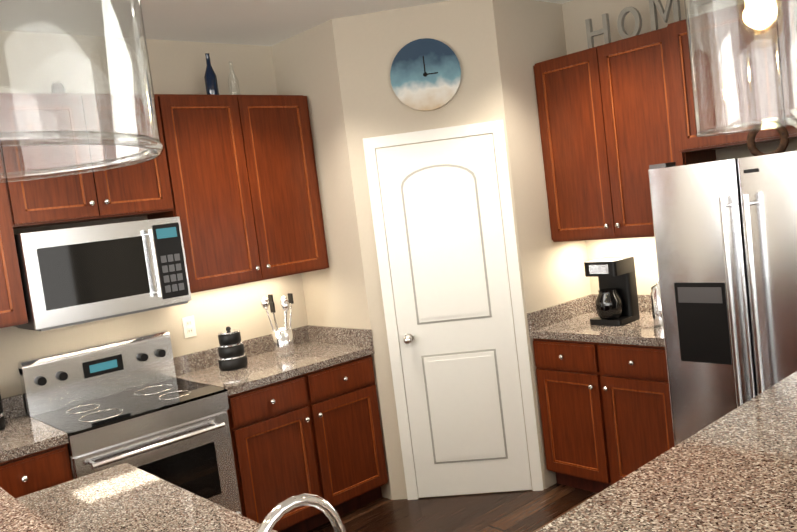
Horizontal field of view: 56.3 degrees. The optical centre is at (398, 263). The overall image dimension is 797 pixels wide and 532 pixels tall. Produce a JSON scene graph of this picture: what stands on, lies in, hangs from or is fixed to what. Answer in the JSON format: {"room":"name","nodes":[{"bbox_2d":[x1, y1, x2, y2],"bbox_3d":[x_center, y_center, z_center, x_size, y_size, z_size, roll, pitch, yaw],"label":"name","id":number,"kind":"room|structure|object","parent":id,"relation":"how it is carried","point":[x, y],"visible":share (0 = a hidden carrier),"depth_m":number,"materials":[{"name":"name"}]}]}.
{"room":"kitchen","nodes":[
{"label":"kitchen","id":0,"kind":"room"},
{"bbox_2d":[0,31,307,413],"bbox_3d":[-2.667,0.414,2.980,8.000,2.780,0.134,-11,6,-41],"label":"wall","id":1,"kind":"structure","parent":0,"point":[177,67],"depth_m":4.15,"materials":[{"name":"paint"}]},
{"bbox_2d":[0,93,31,327],"bbox_3d":[-2.150,-0.178,3.149,0.976,1.030,0.346,-11,6,-41],"label":"upper cabinet","id":2,"kind":"object","parent":1,"relation":"attached to","point":[15,213],"depth_m":3.30,"materials":[{"name":"brown wood"}]},
{"bbox_2d":[12,93,179,226],"bbox_3d":[-1.577,-0.510,3.667,0.764,0.595,0.346,-11,6,-41],"label":"upper cabinet","id":3,"kind":"object","parent":1,"relation":"attached to","point":[148,188],"depth_m":3.54,"materials":[{"name":"brown wood"}]},
{"bbox_2d":[51,82,64,92],"bbox_3d":[-1.662,-0.849,3.610,0.060,0.048,0.068,-11,6,-41],"label":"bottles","id":4,"kind":"object","parent":3,"relation":"on","point":[59,84],"depth_m":3.60,"materials":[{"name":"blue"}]},
{"bbox_2d":[14,216,191,330],"bbox_3d":[-1.473,0.035,3.668,0.750,0.442,0.456,-11,6,-41],"label":"microwave","id":5,"kind":"object","parent":3,"relation":"attached to","point":[75,276],"visible":1,"depth_m":3.50,"materials":[{"name":"silver metal"}]},
{"bbox_2d":[1,325,307,420],"bbox_3d":[-1.538,0.628,3.885,2.636,0.100,0.020,-11,6,-41],"label":"backsplash","id":6,"kind":"structure","parent":1,"relation":"attached to","point":[12,406],"depth_m":4.26,"materials":[{"name":"brown stone"}]},
{"bbox_2d":[182,316,196,337],"bbox_3d":[-1.185,0.356,4.220,0.072,0.115,0.008,-11,6,-41],"label":"electrical outlet","id":7,"kind":"object","parent":1,"relation":"attached to","point":[189,327],"visible":1,"depth_m":4.21,"materials":[{"name":"white plastic"}]},
{"bbox_2d":[148,94,328,292],"bbox_3d":[-0.940,-0.413,4.228,1.003,1.030,0.346,-11,6,-41],"label":"upper cabinet","id":8,"kind":"object","parent":1,"relation":"attached to","point":[231,181],"depth_m":4.09,"materials":[{"name":"brown wood"}]},
{"bbox_2d":[204,53,218,94],"bbox_3d":[-1.065,-1.050,4.146,0.076,0.225,0.068,-11,6,-41],"label":"bottles","id":9,"kind":"object","parent":8,"relation":"on","point":[210,78],"depth_m":4.14,"materials":[{"name":"blue glass"}]},
{"bbox_2d":[228,62,239,93],"bbox_3d":[-0.960,-1.052,4.239,0.067,0.174,0.068,-11,6,-41],"label":"bottles","id":10,"kind":"object","parent":8,"relation":"on","point":[228,62],"depth_m":4.25,"materials":[{"name":"clear glass"}]},
{"bbox_2d":[0,0,572,45],"bbox_3d":[1.556,-1.386,1.119,12.300,0.050,8.900,-11,6,-41],"label":"ceiling","id":11,"kind":"structure","parent":0,"point":[259,22],"depth_m":3.85,"materials":[{"name":"paint"}]},
{"bbox_2d":[0,0,164,182],"bbox_3d":[-0.361,-0.565,0.487,0.260,1.008,0.260,-11,6,-41],"label":"pendant light","id":12,"kind":"object","parent":11,"relation":"hanging from","point":[154,146],"visible":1,"depth_m":0.54,"materials":[{"name":"clear glass"}]},
{"bbox_2d":[684,0,796,136],"bbox_3d":[0.636,-0.757,1.361,0.260,1.008,0.260,-11,6,-41],"label":"pendant light","id":13,"kind":"object","parent":11,"relation":"hanging from","point":[699,133],"visible":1,"depth_m":1.42,"materials":[{"name":"clear glass"}]},
{"bbox_2d":[271,0,545,499],"bbox_3d":[0.054,-0.038,4.466,0.663,2.780,1.301,-11,6,-41],"label":"wall","id":14,"kind":"structure","parent":0,"point":[437,228],"depth_m":4.21,"materials":[{"name":"paint"}]},
{"bbox_2d":[308,325,371,344],"bbox_3d":[-0.361,0.434,4.510,0.020,0.100,0.615,-11,6,-41],"label":"backsplash","id":15,"kind":"structure","parent":14,"relation":"attached to","point":[338,335],"depth_m":4.48,"materials":[{"name":"brown stone"}]},
{"bbox_2d":[390,38,460,110],"bbox_3d":[0.149,-1.042,4.104,0.390,0.390,0.033,-6,5,7],"label":"wall clock","id":16,"kind":"object","parent":14,"relation":"attached to","point":[425,74],"visible":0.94,"depth_m":4.09,"materials":[{"name":"multicoloured metal"}]},
{"bbox_2d":[308,483,597,531],"bbox_3d":[1.900,1.414,1.342,12.300,0.050,8.900,-11,6,-41],"label":"floor","id":17,"kind":"structure","parent":0,"point":[524,511],"depth_m":4.08,"materials":[{"name":"brown wood"}]},
{"bbox_2d":[0,439,72,497],"bbox_3d":[-1.727,1.234,3.292,0.455,0.880,0.629,-11,6,-41],"label":"base cabinet","id":18,"kind":"object","parent":17,"relation":"on","point":[47,466],"depth_m":3.09,"materials":[{"name":"brown wood"}]},
{"bbox_2d":[0,413,67,456],"bbox_3d":[-1.956,0.813,3.097,0.927,0.040,0.635,-11,6,-41],"label":"countertop","id":19,"kind":"structure","parent":18,"relation":"on","point":[20,434],"depth_m":3.19,"materials":[{"name":"brown stone"}]},
{"bbox_2d":[0,395,5,430],"bbox_3d":[-1.942,0.676,3.330,0.297,0.187,0.174,-11,6,-41],"label":"toaster","id":20,"kind":"object","parent":19,"relation":"on","point":[2,423],"visible":1,"depth_m":3.36,"materials":[{"name":"black plastic"}]},
{"bbox_2d":[18,330,241,514],"bbox_3d":[-1.276,0.996,3.656,0.752,1.185,0.682,-11,6,-41],"label":"range","id":21,"kind":"object","parent":17,"relation":"on","point":[135,402],"visible":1,"depth_m":3.60,"materials":[{"name":"silver metal"}]},
{"bbox_2d":[16,463,276,531],"bbox_3d":[-0.517,1.182,1.786,0.662,0.926,1.880,-11,6,-41],"label":"countertop","id":22,"kind":"structure","parent":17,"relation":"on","point":[125,497],"depth_m":2.21,"materials":[{"name":"brown stone"}]},
{"bbox_2d":[256,493,345,531],"bbox_3d":[-0.216,0.543,1.262,0.211,0.347,0.242,-11,6,-41],"label":"faucet","id":23,"kind":"object","parent":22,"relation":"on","point":[275,514],"visible":1,"depth_m":1.19,"materials":[{"name":"silver metal"}]},
{"bbox_2d":[227,349,387,531],"bbox_3d":[-0.648,1.025,4.255,0.948,0.880,0.629,-11,6,-41],"label":"base cabinet","id":24,"kind":"object","parent":17,"relation":"on","point":[304,418],"depth_m":4.01,"materials":[{"name":"brown wood"}]},
{"bbox_2d":[176,341,373,392],"bbox_3d":[-0.702,0.570,4.217,0.947,0.040,0.635,-11,6,-41],"label":"countertop","id":25,"kind":"structure","parent":24,"relation":"on","point":[263,367],"depth_m":4.10,"materials":[{"name":"brown stone"}]},
{"bbox_2d":[218,326,247,370],"bbox_3d":[-0.936,0.463,4.162,0.160,0.234,0.160,-11,6,-41],"label":"canisters","id":26,"kind":"object","parent":25,"relation":"on","point":[232,354],"visible":1,"depth_m":4.11,"materials":[{"name":"black plastic"}]},
{"bbox_2d":[261,293,294,355],"bbox_3d":[-0.685,0.355,4.358,0.177,0.356,0.195,-11,6,-41],"label":"utensil crock","id":27,"kind":"object","parent":25,"relation":"on","point":[283,342],"visible":1,"depth_m":4.32,"materials":[{"name":"silver metal"}]},
{"bbox_2d":[527,294,673,492],"bbox_3d":[1.293,0.729,4.098,0.665,1.020,0.858,-11,6,-41],"label":"base cabinet","id":28,"kind":"object","parent":17,"relation":"on","point":[605,405],"visible":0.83,"depth_m":3.95,"materials":[{"name":"brown wood"}]},
{"bbox_2d":[584,256,639,325],"bbox_3d":[1.179,0.148,4.123,0.217,0.350,0.200,-11,6,-41],"label":"coffee maker","id":29,"kind":"object","parent":28,"relation":"on","point":[616,301],"visible":1,"depth_m":4.07,"materials":[{"name":"black plastic"}]},
{"bbox_2d":[651,280,662,325],"bbox_3d":[1.377,0.199,3.895,0.104,0.237,0.104,-11,6,-41],"label":"canister","id":30,"kind":"object","parent":28,"relation":"on","point":[656,306],"visible":0.44,"depth_m":3.87,"materials":[{"name":"silver metal"}]},
{"bbox_2d":[648,151,796,445],"bbox_3d":[1.783,0.359,3.348,0.818,1.750,0.892,-11,6,-41],"label":"refrigerator","id":31,"kind":"object","parent":17,"relation":"on","point":[725,233],"visible":0.67,"depth_m":3.19,"materials":[{"name":"silver metal"}]},
{"bbox_2d":[747,108,796,155],"bbox_3d":[1.652,-0.570,3.026,0.100,0.259,0.486,-11,6,-41],"label":"figurine","id":32,"kind":"object","parent":31,"relation":"on","point":[781,148],"visible":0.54,"depth_m":3.13,"materials":[{"name":"brown wood"}]},
{"bbox_2d":[492,0,590,488],"bbox_3d":[0.915,-0.142,4.445,0.760,2.780,0.120,-11,6,-41],"label":"wall","id":33,"kind":"structure","parent":0,"point":[530,34],"depth_m":4.24,"materials":[{"name":"paint"}]},
{"bbox_2d":[562,0,796,294],"bbox_3d":[1.811,-0.210,3.911,0.120,2.780,1.870,-11,6,-41],"label":"wall","id":34,"kind":"structure","parent":0,"point":[576,15],"depth_m":4.30,"materials":[{"name":"paint"}]},
{"bbox_2d":[533,29,715,241],"bbox_3d":[1.237,-0.669,4.096,0.348,1.030,0.848,-11,6,-41],"label":"upper cabinet","id":35,"kind":"object","parent":34,"relation":"attached to","point":[616,119],"depth_m":3.98,"materials":[{"name":"brown wood"}]},
{"bbox_2d":[585,0,715,48],"bbox_3d":[1.277,-1.263,3.830,0.025,0.170,0.710,-11,6,-41],"label":"letters","id":36,"kind":"object","parent":35,"relation":"on","point":[635,12],"visible":0.83,"depth_m":3.86,"materials":[{"name":"paint"}]},
{"bbox_2d":[661,0,796,155],"bbox_3d":[1.807,-0.888,3.365,0.408,0.620,1.008,-11,6,-41],"label":"upper cabinet","id":37,"kind":"object","parent":34,"relation":"attached to","point":[674,37],"depth_m":3.40,"materials":[{"name":"brown wood"}]},
{"bbox_3d":[0.029,1.021,2.117,2.270,1.060,2.175,-11,6,-41],"label":"wall","id":38,"kind":"structure","parent":0,"visible":0},
{"bbox_2d":[0,371,796,531],"bbox_3d":[-0.023,0.479,2.004,2.400,0.040,2.200,-11,6,-41],"label":"bar","id":39,"kind":"object","parent":38,"relation":"on","point":[734,470],"visible":1,"depth_m":1.46,"materials":[{"name":"stone"}]}
]}

